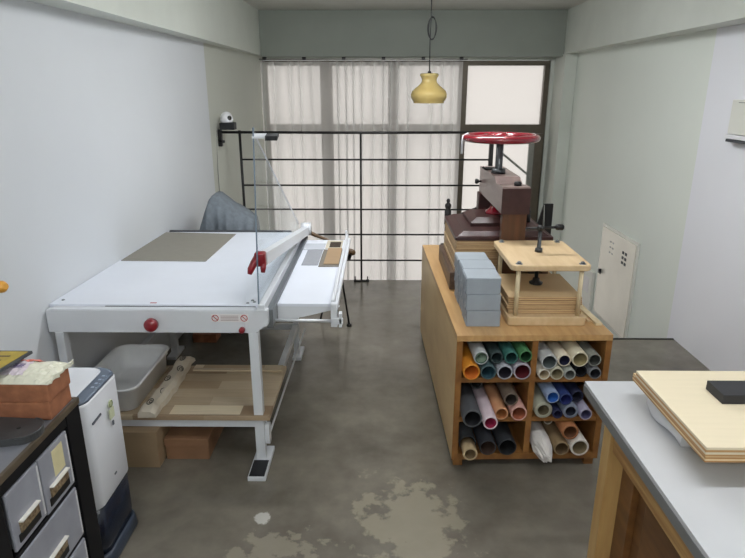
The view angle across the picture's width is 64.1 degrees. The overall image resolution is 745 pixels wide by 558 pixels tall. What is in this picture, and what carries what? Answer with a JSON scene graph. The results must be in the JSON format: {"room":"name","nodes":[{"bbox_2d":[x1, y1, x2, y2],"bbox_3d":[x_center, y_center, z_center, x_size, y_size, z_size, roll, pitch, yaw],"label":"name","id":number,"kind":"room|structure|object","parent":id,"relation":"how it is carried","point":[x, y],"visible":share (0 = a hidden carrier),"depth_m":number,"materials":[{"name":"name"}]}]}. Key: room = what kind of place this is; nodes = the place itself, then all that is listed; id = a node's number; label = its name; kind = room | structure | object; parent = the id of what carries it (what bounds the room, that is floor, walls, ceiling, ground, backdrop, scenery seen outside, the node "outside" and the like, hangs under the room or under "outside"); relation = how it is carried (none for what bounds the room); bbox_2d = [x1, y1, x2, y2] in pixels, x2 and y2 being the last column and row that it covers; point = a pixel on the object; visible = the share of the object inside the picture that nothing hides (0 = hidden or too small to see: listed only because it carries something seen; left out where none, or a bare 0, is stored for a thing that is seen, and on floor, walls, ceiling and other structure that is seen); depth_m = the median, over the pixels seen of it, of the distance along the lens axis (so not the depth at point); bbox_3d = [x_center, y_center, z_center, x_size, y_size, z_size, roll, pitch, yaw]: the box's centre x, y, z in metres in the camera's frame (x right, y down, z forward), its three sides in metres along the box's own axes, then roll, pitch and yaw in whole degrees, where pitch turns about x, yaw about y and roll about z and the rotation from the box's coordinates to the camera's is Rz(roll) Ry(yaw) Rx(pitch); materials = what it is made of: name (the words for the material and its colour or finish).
{"room":"bookbinding workshop","nodes":[
{"label":"bookbinding workshop","id":0,"kind":"room"},
{"bbox_2d":[0,0,268,367],"bbox_3d":[-1.538,0.743,3.477,0.160,5.170,8.748,1,18,2],"label":"wall","id":1,"kind":"structure","parent":0,"point":[108,142],"depth_m":3.15,"materials":[{"name":"paint"}]},
{"bbox_2d":[27,0,260,55],"bbox_3d":[-1.442,-1.485,2.712,0.260,0.460,8.642,0,18,1],"label":"ceiling beam","id":2,"kind":"structure","parent":1,"relation":"attached to","point":[229,24],"depth_m":4.19,"materials":[{"name":"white paint"}]},
{"bbox_2d":[216,111,236,190],"bbox_3d":[-1.297,-0.858,5.379,0.162,1.262,0.210,0,18,1],"label":"security camera","id":3,"kind":"object","parent":1,"relation":"attached to","point":[226,119],"visible":0.97,"depth_m":5.22,"materials":[{"name":"white plastic"}]},
{"bbox_2d":[260,56,554,221],"bbox_3d":[0.427,-0.569,7.582,3.700,5.170,0.120,0,18,1],"label":"wall","id":4,"kind":"structure","parent":0,"point":[552,60],"depth_m":7.01,"materials":[{"name":"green paint"}]},
{"bbox_2d":[259,57,467,59],"bbox_3d":[-0.105,-2.495,6.734,2.360,0.032,0.055,0,18,1],"label":"rail","id":5,"kind":"object","parent":4,"relation":"attached to","point":[263,58],"visible":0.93,"depth_m":6.72,"materials":[{"name":"metal"}]},
{"bbox_2d":[260,61,462,279],"bbox_3d":[-0.129,-0.725,7.292,2.317,3.645,0.112,0,18,1],"label":"curtain","id":6,"kind":"object","parent":5,"relation":"hanging from","point":[296,96],"visible":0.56,"depth_m":7.07,"materials":[{"name":"fabric"}]},
{"bbox_2d":[262,60,549,222],"bbox_3d":[0.386,-0.311,7.607,3.350,4.665,0.170,0,18,1],"label":"window","id":7,"kind":"structure","parent":4,"relation":"in","point":[535,150],"depth_m":7.12,"materials":[{"name":"brown metal"}]},
{"bbox_2d":[258,10,567,57],"bbox_3d":[0.441,-2.742,6.673,3.368,0.474,0.289,0,18,1],"label":"ceiling beam","id":8,"kind":"structure","parent":4,"relation":"attached to","point":[283,33],"depth_m":6.54,"materials":[{"name":"paint"}]},
{"bbox_2d":[119,280,710,557],"bbox_3d":[0.277,1.141,2.540,3.830,0.220,6.750,0,18,1],"label":"floor","id":9,"kind":"structure","parent":0,"point":[361,466],"depth_m":2.83,"materials":[{"name":"concrete"}]},
{"bbox_2d":[0,397,103,557],"bbox_3d":[-1.236,1.059,1.173,0.511,0.770,1.965,0,18,1],"label":"drawer cabinet","id":10,"kind":"object","parent":9,"relation":"on","point":[48,507],"visible":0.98,"depth_m":1.82,"materials":[{"name":"black metal"}]},
{"bbox_2d":[0,417,44,446],"bbox_3d":[-1.158,0.461,1.740,0.353,0.025,0.210,0,18,1],"label":"weight","id":11,"kind":"object","parent":10,"relation":"on","point":[14,431],"visible":1,"depth_m":1.76,"materials":[{"name":"black metal"}]},
{"bbox_2d":[0,385,71,419],"bbox_3d":[-1.198,0.390,1.901,0.408,0.062,0.130,0,18,1],"label":"brick","id":12,"kind":"object","parent":10,"relation":"on","point":[43,410],"visible":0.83,"depth_m":1.84,"materials":[{"name":"ceramic"}]},
{"bbox_2d":[0,368,69,401],"bbox_3d":[-1.196,0.330,1.882,0.414,0.062,0.130,0,18,1],"label":"brick","id":13,"kind":"object","parent":12,"relation":"on","point":[8,393],"visible":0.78,"depth_m":1.82,"materials":[{"name":"ceramic"}]},
{"bbox_2d":[0,359,73,384],"bbox_3d":[-1.108,0.280,1.870,0.268,0.039,0.147,0,18,1],"label":"bag","id":14,"kind":"object","parent":13,"relation":"on","point":[30,371],"visible":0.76,"depth_m":1.84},
{"bbox_2d":[0,350,32,372],"bbox_3d":[-1.192,0.265,1.826,0.180,0.025,0.200,3,18,9],"label":"package","id":15,"kind":"object","parent":14,"relation":"on","point":[8,359],"visible":1,"depth_m":1.86,"materials":[{"name":"yellow paper"}]},
{"bbox_2d":[68,367,137,557],"bbox_3d":[-1.161,0.727,2.289,0.361,0.722,0.321,0,18,1],"label":"air purifier","id":16,"kind":"object","parent":9,"relation":"on","point":[96,390],"visible":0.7,"depth_m":2.24,"materials":[{"name":"white plastic"}]},
{"bbox_2d":[122,426,170,466],"bbox_3d":[-1.124,0.751,3.076,0.201,0.196,0.466,0,18,1],"label":"cardboard box","id":17,"kind":"object","parent":9,"relation":"on","point":[144,445],"visible":0.27,"depth_m":2.86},
{"bbox_2d":[164,426,223,458],"bbox_3d":[-0.911,0.769,3.148,0.218,0.117,0.458,0,18,1],"label":"cardboard box","id":18,"kind":"object","parent":9,"relation":"on","point":[181,442],"visible":0.45,"depth_m":2.94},
{"bbox_2d":[45,127,350,480],"bbox_3d":[-0.803,-0.074,3.346,1.342,1.605,1.682,0,18,1],"label":"cutter","id":19,"kind":"object","parent":9,"relation":"on","point":[258,280],"visible":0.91,"depth_m":2.86,"materials":[{"name":"metal"}]},
{"bbox_2d":[121,232,235,261],"bbox_3d":[-1.182,-0.210,3.734,0.509,0.004,0.713,0,18,1],"label":"board","id":20,"kind":"object","parent":19,"relation":"on","point":[170,246],"visible":1,"depth_m":3.68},
{"bbox_2d":[120,365,286,420],"bbox_3d":[-0.960,0.576,3.092,0.947,0.036,0.540,0,18,1],"label":"board","id":21,"kind":"object","parent":19,"relation":"on","point":[202,395],"depth_m":3.02,"materials":[{"name":"brown wood"}]},
{"bbox_2d":[94,344,168,410],"bbox_3d":[-1.269,0.504,3.078,0.303,0.129,0.538,0,18,1],"label":"plastic tub","id":22,"kind":"object","parent":21,"relation":"on","point":[136,368],"visible":0.75,"depth_m":3.20,"materials":[{"name":"plastic"}]},
{"bbox_2d":[138,356,195,417],"bbox_3d":[-1.056,0.533,3.100,0.101,0.061,0.628,0,18,1],"label":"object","id":23,"kind":"object","parent":21,"relation":"on","point":[175,377],"visible":1,"depth_m":3.00,"materials":[{"name":"beige"}]},
{"bbox_2d":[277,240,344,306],"bbox_3d":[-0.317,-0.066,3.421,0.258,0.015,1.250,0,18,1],"label":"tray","id":24,"kind":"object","parent":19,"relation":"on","point":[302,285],"depth_m":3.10,"materials":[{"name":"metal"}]},
{"bbox_2d":[301,250,322,264],"bbox_3d":[-0.361,-0.131,3.592,0.095,0.003,0.335,0,18,1],"label":"swatch","id":25,"kind":"object","parent":19,"relation":"on","point":[312,257],"visible":1,"depth_m":3.58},
{"bbox_2d":[277,230,350,326],"bbox_3d":[-0.308,-0.051,3.423,0.355,0.155,1.375,0,18,1],"label":"tray","id":26,"kind":"object","parent":19,"relation":"on","point":[302,290],"depth_m":3.05,"materials":[{"name":"metal"}]},
{"bbox_2d":[303,243,325,249],"bbox_3d":[-0.371,-0.208,3.835,0.130,0.003,0.155,0,18,1],"label":"swatch","id":27,"kind":"object","parent":19,"relation":"on","point":[309,246],"visible":1,"depth_m":3.83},
{"bbox_2d":[318,249,341,266],"bbox_3d":[-0.251,-0.128,3.584,0.117,0.003,0.380,0,18,1],"label":"swatch","id":28,"kind":"object","parent":19,"relation":"on","point":[321,263],"visible":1,"depth_m":3.46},
{"bbox_2d":[324,248,341,263],"bbox_3d":[-0.238,-0.141,3.611,0.088,0.004,0.360,0,18,1],"label":"swatch","id":29,"kind":"object","parent":28,"relation":"on","point":[333,255],"visible":1,"depth_m":3.59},
{"bbox_2d":[193,333,220,342],"bbox_3d":[-1.213,0.410,4.359,0.170,0.064,0.130,0,18,1],"label":"block","id":30,"kind":"object","parent":9,"relation":"on","point":[197,337],"visible":0.71,"depth_m":4.30,"materials":[{"name":"wood"}]},
{"bbox_2d":[200,191,259,229],"bbox_3d":[-1.115,-0.149,4.553,0.480,1.006,0.591,0,18,1],"label":"cloth cover","id":31,"kind":"object","parent":9,"relation":"on","point":[222,212],"visible":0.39,"depth_m":4.35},
{"bbox_2d":[311,232,355,326],"bbox_3d":[-0.299,-0.012,4.500,0.358,0.790,0.319,0,18,1],"label":"stand","id":32,"kind":"object","parent":9,"relation":"on","point":[352,252],"visible":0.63,"depth_m":4.32,"materials":[{"name":"brown metal"}]},
{"bbox_2d":[217,129,494,281],"bbox_3d":[-0.154,-0.650,5.473,2.460,1.410,0.062,0,18,1],"label":"railing","id":33,"kind":"object","parent":9,"relation":"on","point":[220,133],"visible":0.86,"depth_m":5.35,"materials":[{"name":"metal"}]},
{"bbox_2d":[420,245,612,464],"bbox_3d":[0.722,0.335,3.566,0.708,0.693,1.642,0,18,-1],"label":"base cabinet","id":34,"kind":"object","parent":9,"relation":"on","point":[444,331],"visible":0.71,"depth_m":2.87,"materials":[{"name":"brown wood"}]},
{"bbox_2d":[454,283,458,303],"bbox_3d":[0.519,0.068,3.131,0.158,0.078,0.149,0,18,1],"label":"block","id":35,"kind":"object","parent":34,"relation":"on","point":[456,292],"visible":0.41,"depth_m":3.11,"materials":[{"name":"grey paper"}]},
{"bbox_2d":[454,269,458,288],"bbox_3d":[0.515,-0.008,3.107,0.158,0.078,0.149,0,18,1],"label":"block","id":36,"kind":"object","parent":35,"relation":"on","point":[456,277],"visible":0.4,"depth_m":3.08,"materials":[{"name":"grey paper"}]},
{"bbox_2d":[454,252,488,273],"bbox_3d":[0.511,-0.083,3.083,0.158,0.078,0.149,0,18,1],"label":"block","id":37,"kind":"object","parent":36,"relation":"on","point":[459,256],"visible":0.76,"depth_m":3.06,"materials":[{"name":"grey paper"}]},
{"bbox_2d":[459,291,462,310],"bbox_3d":[0.521,0.115,2.984,0.158,0.078,0.149,0,18,1],"label":"block","id":38,"kind":"object","parent":34,"relation":"on","point":[460,296],"visible":0.21,"depth_m":2.99,"materials":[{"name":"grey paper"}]},
{"bbox_2d":[459,276,462,295],"bbox_3d":[0.517,0.040,2.960,0.158,0.078,0.149,0,18,1],"label":"block","id":39,"kind":"object","parent":38,"relation":"on","point":[460,281],"visible":0.21,"depth_m":2.96,"materials":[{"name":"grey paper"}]},
{"bbox_2d":[459,260,495,280],"bbox_3d":[0.514,-0.036,2.935,0.158,0.078,0.149,0,18,1],"label":"block","id":40,"kind":"object","parent":39,"relation":"on","point":[463,264],"visible":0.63,"depth_m":2.92,"materials":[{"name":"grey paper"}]},
{"bbox_2d":[458,422,475,447],"bbox_3d":[0.454,0.690,3.196,0.083,0.083,0.682,0,18,-1],"label":"paper roll","id":41,"kind":"object","parent":34,"relation":"on","point":[465,431],"visible":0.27,"depth_m":2.90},
{"bbox_2d":[460,437,477,459],"bbox_3d":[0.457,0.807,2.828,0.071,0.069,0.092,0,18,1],"label":"paper roll","id":42,"kind":"object","parent":34,"relation":"in","point":[469,451],"visible":1,"depth_m":2.81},
{"bbox_2d":[460,383,481,426],"bbox_3d":[0.450,0.527,3.049,0.089,0.089,0.722,0,18,-1],"label":"paper roll","id":43,"kind":"object","parent":34,"relation":"in","point":[470,412],"visible":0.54,"depth_m":2.77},
{"bbox_2d":[462,341,479,379],"bbox_3d":[0.445,0.316,3.050,0.078,0.078,0.722,0,18,-1],"label":"paper roll","id":44,"kind":"object","parent":34,"relation":"on","point":[470,369],"visible":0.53,"depth_m":2.75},
{"bbox_2d":[466,341,487,363],"bbox_3d":[0.486,0.248,3.033,0.066,0.066,0.722,0,18,-1],"label":"paper roll","id":45,"kind":"object","parent":44,"relation":"on","point":[480,356],"visible":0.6,"depth_m":2.72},
{"bbox_2d":[462,302,500,325],"bbox_3d":[0.515,0.163,2.836,0.158,0.078,0.149,0,18,1],"label":"block","id":46,"kind":"object","parent":34,"relation":"on","point":[471,317],"visible":0.76,"depth_m":2.77,"materials":[{"name":"grey stone"}]},
{"bbox_2d":[462,286,500,310],"bbox_3d":[0.512,0.087,2.812,0.158,0.078,0.149,0,18,1],"label":"block","id":47,"kind":"object","parent":46,"relation":"on","point":[489,302],"visible":0.79,"depth_m":2.74,"materials":[{"name":"grey stone"}]},
{"bbox_2d":[462,269,500,293],"bbox_3d":[0.508,0.011,2.788,0.158,0.078,0.149,0,18,1],"label":"block","id":48,"kind":"object","parent":47,"relation":"on","point":[474,281],"visible":1,"depth_m":2.72,"materials":[{"name":"grey stone"}]},
{"bbox_2d":[472,422,495,454],"bbox_3d":[0.545,0.696,3.181,0.081,0.081,0.722,0,18,-1],"label":"paper roll","id":49,"kind":"object","parent":34,"relation":"on","point":[485,440],"visible":0.47,"depth_m":2.88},
{"bbox_2d":[472,384,497,428],"bbox_3d":[0.528,0.531,3.074,0.066,0.066,0.802,0,18,-1],"label":"paper roll","id":50,"kind":"object","parent":34,"relation":"in","point":[489,420],"visible":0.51,"depth_m":2.76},
{"bbox_2d":[478,343,495,378],"bbox_3d":[0.523,0.317,3.057,0.072,0.072,0.722,0,18,-1],"label":"paper roll","id":51,"kind":"object","parent":34,"relation":"in","point":[487,370],"visible":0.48,"depth_m":2.73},
{"bbox_2d":[482,341,502,363],"bbox_3d":[0.561,0.250,3.054,0.060,0.060,0.722,0,18,-1],"label":"paper roll","id":52,"kind":"object","parent":34,"relation":"in","point":[494,353],"visible":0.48,"depth_m":2.75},
{"bbox_2d":[459,383,525,421],"bbox_3d":[0.554,0.418,3.582,0.317,0.025,1.617,0,18,-1],"label":"shelf","id":53,"kind":"object","parent":34,"relation":"attached to","point":[509,418],"depth_m":2.81,"materials":[{"name":"brown wood"}]},
{"bbox_2d":[461,372,528,382],"bbox_3d":[0.554,0.221,3.520,0.317,0.025,1.617,0,18,-1],"label":"shelf","id":54,"kind":"object","parent":34,"relation":"attached to","point":[479,379],"depth_m":2.75,"materials":[{"name":"brown wood"}]},
{"bbox_2d":[483,382,507,419],"bbox_3d":[0.595,0.519,3.113,0.064,0.064,0.722,0,18,-1],"label":"paper roll","id":55,"kind":"object","parent":34,"relation":"in","point":[500,410],"visible":0.47,"depth_m":2.84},
{"bbox_2d":[439,132,553,288],"bbox_3d":[0.704,-0.428,3.459,0.553,0.823,0.736,0,18,1],"label":"press","id":56,"kind":"object","parent":34,"relation":"on","point":[501,211],"visible":0.85,"depth_m":3.27,"materials":[{"name":"brown metal"}]},
{"bbox_2d":[485,205,500,214],"bbox_3d":[0.715,-0.410,3.494,0.110,0.045,0.110,0,18,1],"label":"socket","id":57,"kind":"object","parent":56,"relation":"attached to","point":[491,210],"depth_m":3.46,"materials":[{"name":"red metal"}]},
{"bbox_2d":[444,243,547,271],"bbox_3d":[0.712,-0.137,3.538,0.518,0.024,0.561,0,18,1],"label":"board","id":58,"kind":"object","parent":56,"relation":"on","point":[445,247],"visible":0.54,"depth_m":3.38,"materials":[{"name":"brown wood"}]},
{"bbox_2d":[444,239,496,266],"bbox_3d":[0.713,-0.161,3.530,0.515,0.024,0.563,0,18,1],"label":"board","id":59,"kind":"object","parent":58,"relation":"on","point":[494,264],"visible":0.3,"depth_m":3.47,"materials":[{"name":"brown wood"}]},
{"bbox_2d":[444,235,497,262],"bbox_3d":[0.712,-0.185,3.522,0.516,0.024,0.563,0,18,1],"label":"board","id":60,"kind":"object","parent":59,"relation":"on","point":[492,260],"visible":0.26,"depth_m":3.32,"materials":[{"name":"brown wood"}]},
{"bbox_2d":[444,231,497,258],"bbox_3d":[0.712,-0.208,3.514,0.518,0.024,0.565,0,18,1],"label":"board","id":61,"kind":"object","parent":60,"relation":"on","point":[490,256],"visible":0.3,"depth_m":3.31,"materials":[{"name":"brown wood"}]},
{"bbox_2d":[445,227,497,253],"bbox_3d":[0.715,-0.232,3.506,0.512,0.024,0.564,0,18,1],"label":"board","id":62,"kind":"object","parent":61,"relation":"on","point":[454,248],"visible":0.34,"depth_m":3.24,"materials":[{"name":"brown wood"}]},
{"bbox_2d":[445,223,495,249],"bbox_3d":[0.714,-0.256,3.499,0.513,0.024,0.564,0,18,1],"label":"board","id":63,"kind":"object","parent":62,"relation":"on","point":[458,247],"visible":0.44,"depth_m":3.23,"materials":[{"name":"brown wood"}]},
{"bbox_2d":[446,223,493,244],"bbox_3d":[0.715,-0.280,3.493,0.511,0.024,0.561,0,18,1],"label":"board","id":64,"kind":"object","parent":63,"relation":"on","point":[456,242],"visible":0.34,"depth_m":3.23,"materials":[{"name":"brown wood"}]},
{"bbox_2d":[493,358,512,379],"bbox_3d":[0.598,0.317,3.056,0.072,0.072,0.722,0,18,-1],"label":"paper roll","id":65,"kind":"object","parent":34,"relation":"in","point":[504,371],"visible":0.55,"depth_m":2.73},
{"bbox_2d":[496,341,517,363],"bbox_3d":[0.626,0.249,3.048,0.062,0.062,0.722,0,18,-1],"label":"paper roll","id":66,"kind":"object","parent":65,"relation":"on","point":[510,356],"visible":0.48,"depth_m":2.74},
{"bbox_2d":[491,421,515,454],"bbox_3d":[0.638,0.693,3.179,0.087,0.087,0.722,0,18,-1],"label":"paper roll","id":67,"kind":"object","parent":34,"relation":"on","point":[505,442],"visible":0.48,"depth_m":2.88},
{"bbox_2d":[506,382,526,420],"bbox_3d":[0.675,0.516,3.106,0.076,0.076,0.722,0,18,-1],"label":"paper roll","id":68,"kind":"object","parent":34,"relation":"on","point":[518,412],"visible":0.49,"depth_m":2.79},
{"bbox_2d":[495,382,517,405],"bbox_3d":[0.636,0.448,3.095,0.068,0.068,0.722,0,18,-1],"label":"paper roll","id":69,"kind":"object","parent":68,"relation":"on","point":[506,389],"visible":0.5,"depth_m":2.79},
{"bbox_2d":[510,357,530,379],"bbox_3d":[0.677,0.313,3.054,0.081,0.081,0.722,0,18,-1],"label":"paper roll","id":70,"kind":"object","parent":34,"relation":"in","point":[521,370],"visible":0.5,"depth_m":2.73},
{"bbox_2d":[510,341,531,361],"bbox_3d":[0.688,0.240,3.034,0.059,0.059,0.722,0,18,-1],"label":"paper roll","id":71,"kind":"object","parent":70,"relation":"on","point":[523,352],"visible":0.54,"depth_m":2.73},
{"bbox_2d":[530,421,551,462],"bbox_3d":[0.808,0.735,3.038,0.100,0.103,0.612,0,18,1],"label":"crumpled paper","id":72,"kind":"object","parent":34,"relation":"in","point":[540,442],"visible":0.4,"depth_m":2.83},
{"bbox_2d":[494,224,590,325],"bbox_3d":[0.818,-0.057,2.946,0.366,0.429,0.475,0,18,1],"label":"press","id":73,"kind":"object","parent":34,"relation":"on","point":[519,255],"visible":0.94,"depth_m":2.79,"materials":[{"name":"brown wood"}]},
{"bbox_2d":[501,300,580,312],"bbox_3d":[0.817,0.098,2.993,0.346,0.020,0.370,0,18,1],"label":"board","id":74,"kind":"object","parent":73,"relation":"on","point":[507,310],"visible":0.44,"depth_m":2.82,"materials":[{"name":"brown wood"}]},
{"bbox_2d":[500,292,575,308],"bbox_3d":[0.810,0.077,2.987,0.346,0.020,0.370,0,18,1],"label":"board","id":75,"kind":"object","parent":74,"relation":"on","point":[507,306],"visible":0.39,"depth_m":2.81,"materials":[{"name":"brown wood"}]},
{"bbox_2d":[501,289,581,304],"bbox_3d":[0.816,0.057,2.980,0.346,0.020,0.370,0,18,1],"label":"board","id":76,"kind":"object","parent":75,"relation":"on","point":[503,294],"visible":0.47,"depth_m":2.80,"materials":[{"name":"brown wood"}]},
{"bbox_2d":[499,274,581,300],"bbox_3d":[0.814,0.037,2.974,0.346,0.020,0.370,0,18,1],"label":"board","id":77,"kind":"object","parent":76,"relation":"on","point":[554,287],"visible":0.76,"depth_m":2.91,"materials":[{"name":"brown wood"}]},
{"bbox_2d":[533,382,551,417],"bbox_3d":[0.794,0.505,3.127,0.084,0.084,0.722,0,18,-1],"label":"paper roll","id":78,"kind":"object","parent":34,"relation":"on","point":[542,408],"visible":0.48,"depth_m":2.80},
{"bbox_2d":[536,382,558,402],"bbox_3d":[0.829,0.438,3.095,0.062,0.062,0.722,0,18,-1],"label":"paper roll","id":79,"kind":"object","parent":78,"relation":"on","point":[548,390],"visible":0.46,"depth_m":2.79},
{"bbox_2d":[536,359,549,379],"bbox_3d":[0.778,0.327,3.057,0.054,0.054,0.722,0,18,-1],"label":"paper roll","id":80,"kind":"object","parent":34,"relation":"in","point":[542,373],"visible":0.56,"depth_m":2.73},
{"bbox_2d":[537,341,556,368],"bbox_3d":[0.796,0.268,3.038,0.072,0.072,0.722,0,18,-1],"label":"paper roll","id":81,"kind":"object","parent":80,"relation":"on","point":[545,356],"visible":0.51,"depth_m":2.73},
{"bbox_2d":[537,203,553,234],"bbox_3d":[1.078,-0.278,3.731,0.110,0.371,0.140,0,18,1],"label":"bookend","id":82,"kind":"object","parent":34,"relation":"on","point":[545,218],"visible":0.42,"depth_m":3.74,"materials":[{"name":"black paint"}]},
{"bbox_2d":[541,421,568,454],"bbox_3d":[0.896,0.700,3.178,0.074,0.074,0.722,0,18,-1],"label":"paper roll","id":83,"kind":"object","parent":34,"relation":"in","point":[560,446],"visible":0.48,"depth_m":2.88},
{"bbox_2d":[548,363,563,379],"bbox_3d":[0.836,0.323,3.055,0.061,0.061,0.722,0,18,-1],"label":"paper roll","id":84,"kind":"object","parent":34,"relation":"in","point":[556,373],"visible":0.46,"depth_m":2.72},
{"bbox_2d":[544,341,570,365],"bbox_3d":[0.866,0.261,3.043,0.060,0.060,0.722,0,18,-1],"label":"paper roll","id":85,"kind":"object","parent":84,"relation":"on","point":[563,359],"visible":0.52,"depth_m":2.74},
{"bbox_2d":[531,398,595,420],"bbox_3d":[0.894,0.416,3.587,0.307,0.025,1.617,0,18,-1],"label":"shelf","id":86,"kind":"object","parent":34,"relation":"attached to","point":[534,417],"depth_m":2.82,"materials":[{"name":"brown wood"}]},
{"bbox_2d":[557,362,575,379],"bbox_3d":[0.895,0.327,3.056,0.053,0.053,0.722,0,18,-1],"label":"paper roll","id":87,"kind":"object","parent":34,"relation":"in","point":[569,373],"visible":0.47,"depth_m":2.73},
{"bbox_2d":[556,400,577,417],"bbox_3d":[0.922,0.510,3.128,0.073,0.073,0.722,0,18,-1],"label":"paper roll","id":88,"kind":"object","parent":34,"relation":"in","point":[570,410],"visible":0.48,"depth_m":2.79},
{"bbox_2d":[551,382,571,404],"bbox_3d":[0.892,0.449,3.103,0.060,0.060,0.722,0,18,-1],"label":"paper roll","id":89,"kind":"object","parent":88,"relation":"on","point":[565,398],"visible":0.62,"depth_m":2.79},
{"bbox_2d":[562,382,582,401],"bbox_3d":[0.955,0.440,3.131,0.058,0.058,0.722,0,18,-1],"label":"paper roll","id":90,"kind":"object","parent":88,"relation":"on","point":[574,390],"visible":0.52,"depth_m":2.82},
{"bbox_2d":[535,373,600,381],"bbox_3d":[0.894,0.220,3.525,0.307,0.025,1.617,0,18,-1],"label":"shelf","id":91,"kind":"object","parent":34,"relation":"attached to","point":[585,378],"depth_m":2.76,"materials":[{"name":"brown wood"}]},
{"bbox_2d":[565,422,588,455],"bbox_3d":[0.981,0.694,3.175,0.089,0.089,0.722,0,18,-1],"label":"paper roll","id":92,"kind":"object","parent":34,"relation":"in","point":[578,446],"visible":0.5,"depth_m":2.85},
{"bbox_2d":[554,421,578,438],"bbox_3d":[0.928,0.614,3.150,0.080,0.080,0.722,0,18,-1],"label":"paper roll","id":93,"kind":"object","parent":92,"relation":"on","point":[568,429],"visible":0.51,"depth_m":2.82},
{"bbox_2d":[570,362,586,376],"bbox_3d":[0.953,0.316,3.081,0.059,0.059,0.722,0,18,-1],"label":"paper roll","id":94,"kind":"object","parent":34,"relation":"in","point":[581,371],"visible":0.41,"depth_m":2.76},
{"bbox_2d":[558,341,587,366],"bbox_3d":[0.933,0.254,3.030,0.074,0.074,0.722,0,18,-1],"label":"paper roll","id":95,"kind":"object","parent":94,"relation":"on","point":[579,358],"visible":0.44,"depth_m":2.73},
{"bbox_2d":[574,399,591,419],"bbox_3d":[0.989,0.522,3.115,0.058,0.058,0.722,0,18,-1],"label":"paper roll","id":96,"kind":"object","parent":34,"relation":"in","point":[584,412],"visible":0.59,"depth_m":2.79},
{"bbox_2d":[580,305,601,325],"bbox_3d":[1.050,0.136,3.024,0.030,0.014,0.500,-1,18,-2],"label":"wood lath","id":97,"kind":"object","parent":34,"relation":"on","point":[594,320],"visible":0.48,"depth_m":2.86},
{"bbox_2d":[584,362,600,378],"bbox_3d":[1.013,0.323,3.064,0.057,0.057,0.722,0,18,-1],"label":"paper roll","id":98,"kind":"object","parent":34,"relation":"in","point":[594,372],"visible":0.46,"depth_m":2.73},
{"bbox_2d":[576,341,600,365],"bbox_3d":[1.004,0.259,3.047,0.062,0.062,0.722,0,18,-1],"label":"paper roll","id":99,"kind":"object","parent":98,"relation":"on","point":[594,359],"visible":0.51,"depth_m":2.74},
{"bbox_2d":[610,468,680,557],"bbox_3d":[1.293,1.052,1.217,1.032,0.755,1.505,0,18,1],"label":"base cabinet","id":100,"kind":"object","parent":9,"relation":"on","point":[637,533],"visible":0.09,"depth_m":1.81,"materials":[{"name":"brown wood"}]},
{"bbox_2d":[583,381,744,557],"bbox_3d":[1.367,1.032,1.124,1.382,0.850,1.942,0,18,1],"label":"worktable","id":101,"kind":"object","parent":9,"relation":"on","point":[699,505],"visible":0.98,"depth_m":1.52,"materials":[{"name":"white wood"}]},
{"bbox_2d":[647,398,690,446],"bbox_3d":[1.183,0.390,1.639,0.765,0.058,0.250,0,18,1],"label":"stack","id":102,"kind":"object","parent":101,"relation":"on","point":[657,415],"visible":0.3,"depth_m":1.64,"materials":[{"name":"paper"}]},
{"bbox_2d":[632,373,744,462],"bbox_3d":[1.210,0.360,1.597,0.849,0.023,0.421,0,18,1],"label":"plywood board","id":103,"kind":"object","parent":102,"relation":"on","point":[705,459],"visible":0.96,"depth_m":1.47,"materials":[{"name":"brown wood"}]},
{"bbox_2d":[635,371,744,456],"bbox_3d":[1.206,0.344,1.568,0.858,0.024,0.397,0,18,1],"label":"plywood board","id":104,"kind":"object","parent":103,"relation":"on","point":[717,429],"visible":1,"depth_m":1.55,"materials":[{"name":"brown wood"}]},
{"bbox_2d":[706,380,744,403],"bbox_3d":[1.093,0.305,1.603,0.343,0.026,0.084,0,18,1],"label":"block","id":105,"kind":"object","parent":104,"relation":"on","point":[725,392],"visible":1,"depth_m":1.59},
{"bbox_2d":[243,0,587,9],"bbox_3d":[0.332,-1.777,2.704,4.200,0.100,8.840,0,18,1],"label":"ceiling","id":106,"kind":"structure","parent":0,"point":[258,4],"depth_m":6.06,"materials":[{"name":"paint"}]},
{"bbox_2d":[411,0,446,102],"bbox_3d":[0.452,-1.859,4.651,0.290,0.928,0.290,0,18,1],"label":"pendant lamp","id":107,"kind":"object","parent":106,"relation":"hanging from","point":[429,90],"visible":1,"depth_m":4.67,"materials":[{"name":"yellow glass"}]},
{"bbox_2d":[556,24,744,370],"bbox_3d":[2.277,0.755,3.439,0.150,5.170,8.740,0,18,1],"label":"wall","id":108,"kind":"structure","parent":0,"point":[650,159],"depth_m":4.40,"materials":[{"name":"paint"}]},
{"bbox_2d":[542,54,577,273],"bbox_3d":[2.176,-0.270,7.390,0.133,4.718,0.389,0,18,1],"label":"trim","id":109,"kind":"structure","parent":108,"relation":"attached to","point":[566,65],"depth_m":6.83,"materials":[{"name":"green paint"}]},
{"bbox_2d":[582,270,594,309],"bbox_3d":[2.214,0.073,6.182,0.032,0.400,0.380,0,18,1],"label":"panel","id":110,"kind":"object","parent":108,"relation":"attached to","point":[589,276],"visible":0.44,"depth_m":6.06,"materials":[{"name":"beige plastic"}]},
{"bbox_2d":[593,223,640,337],"bbox_3d":[2.198,0.013,5.450,0.050,0.900,0.820,0,18,1],"label":"door","id":111,"kind":"structure","parent":108,"relation":"in","point":[619,253],"depth_m":5.37,"materials":[{"name":"white metal"}]},
{"bbox_2d":[564,0,744,53],"bbox_3d":[2.066,-1.479,2.676,0.269,0.450,8.640,0,18,1],"label":"ceiling beam","id":112,"kind":"structure","parent":108,"relation":"attached to","point":[592,25],"depth_m":4.59,"materials":[{"name":"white paint"}]},
{"bbox_2d":[724,100,744,143],"bbox_3d":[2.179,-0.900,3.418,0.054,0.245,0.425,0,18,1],"label":"air conditioner","id":113,"kind":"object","parent":108,"relation":"attached to","point":[736,128],"depth_m":3.53,"materials":[{"name":"beige plastic"}]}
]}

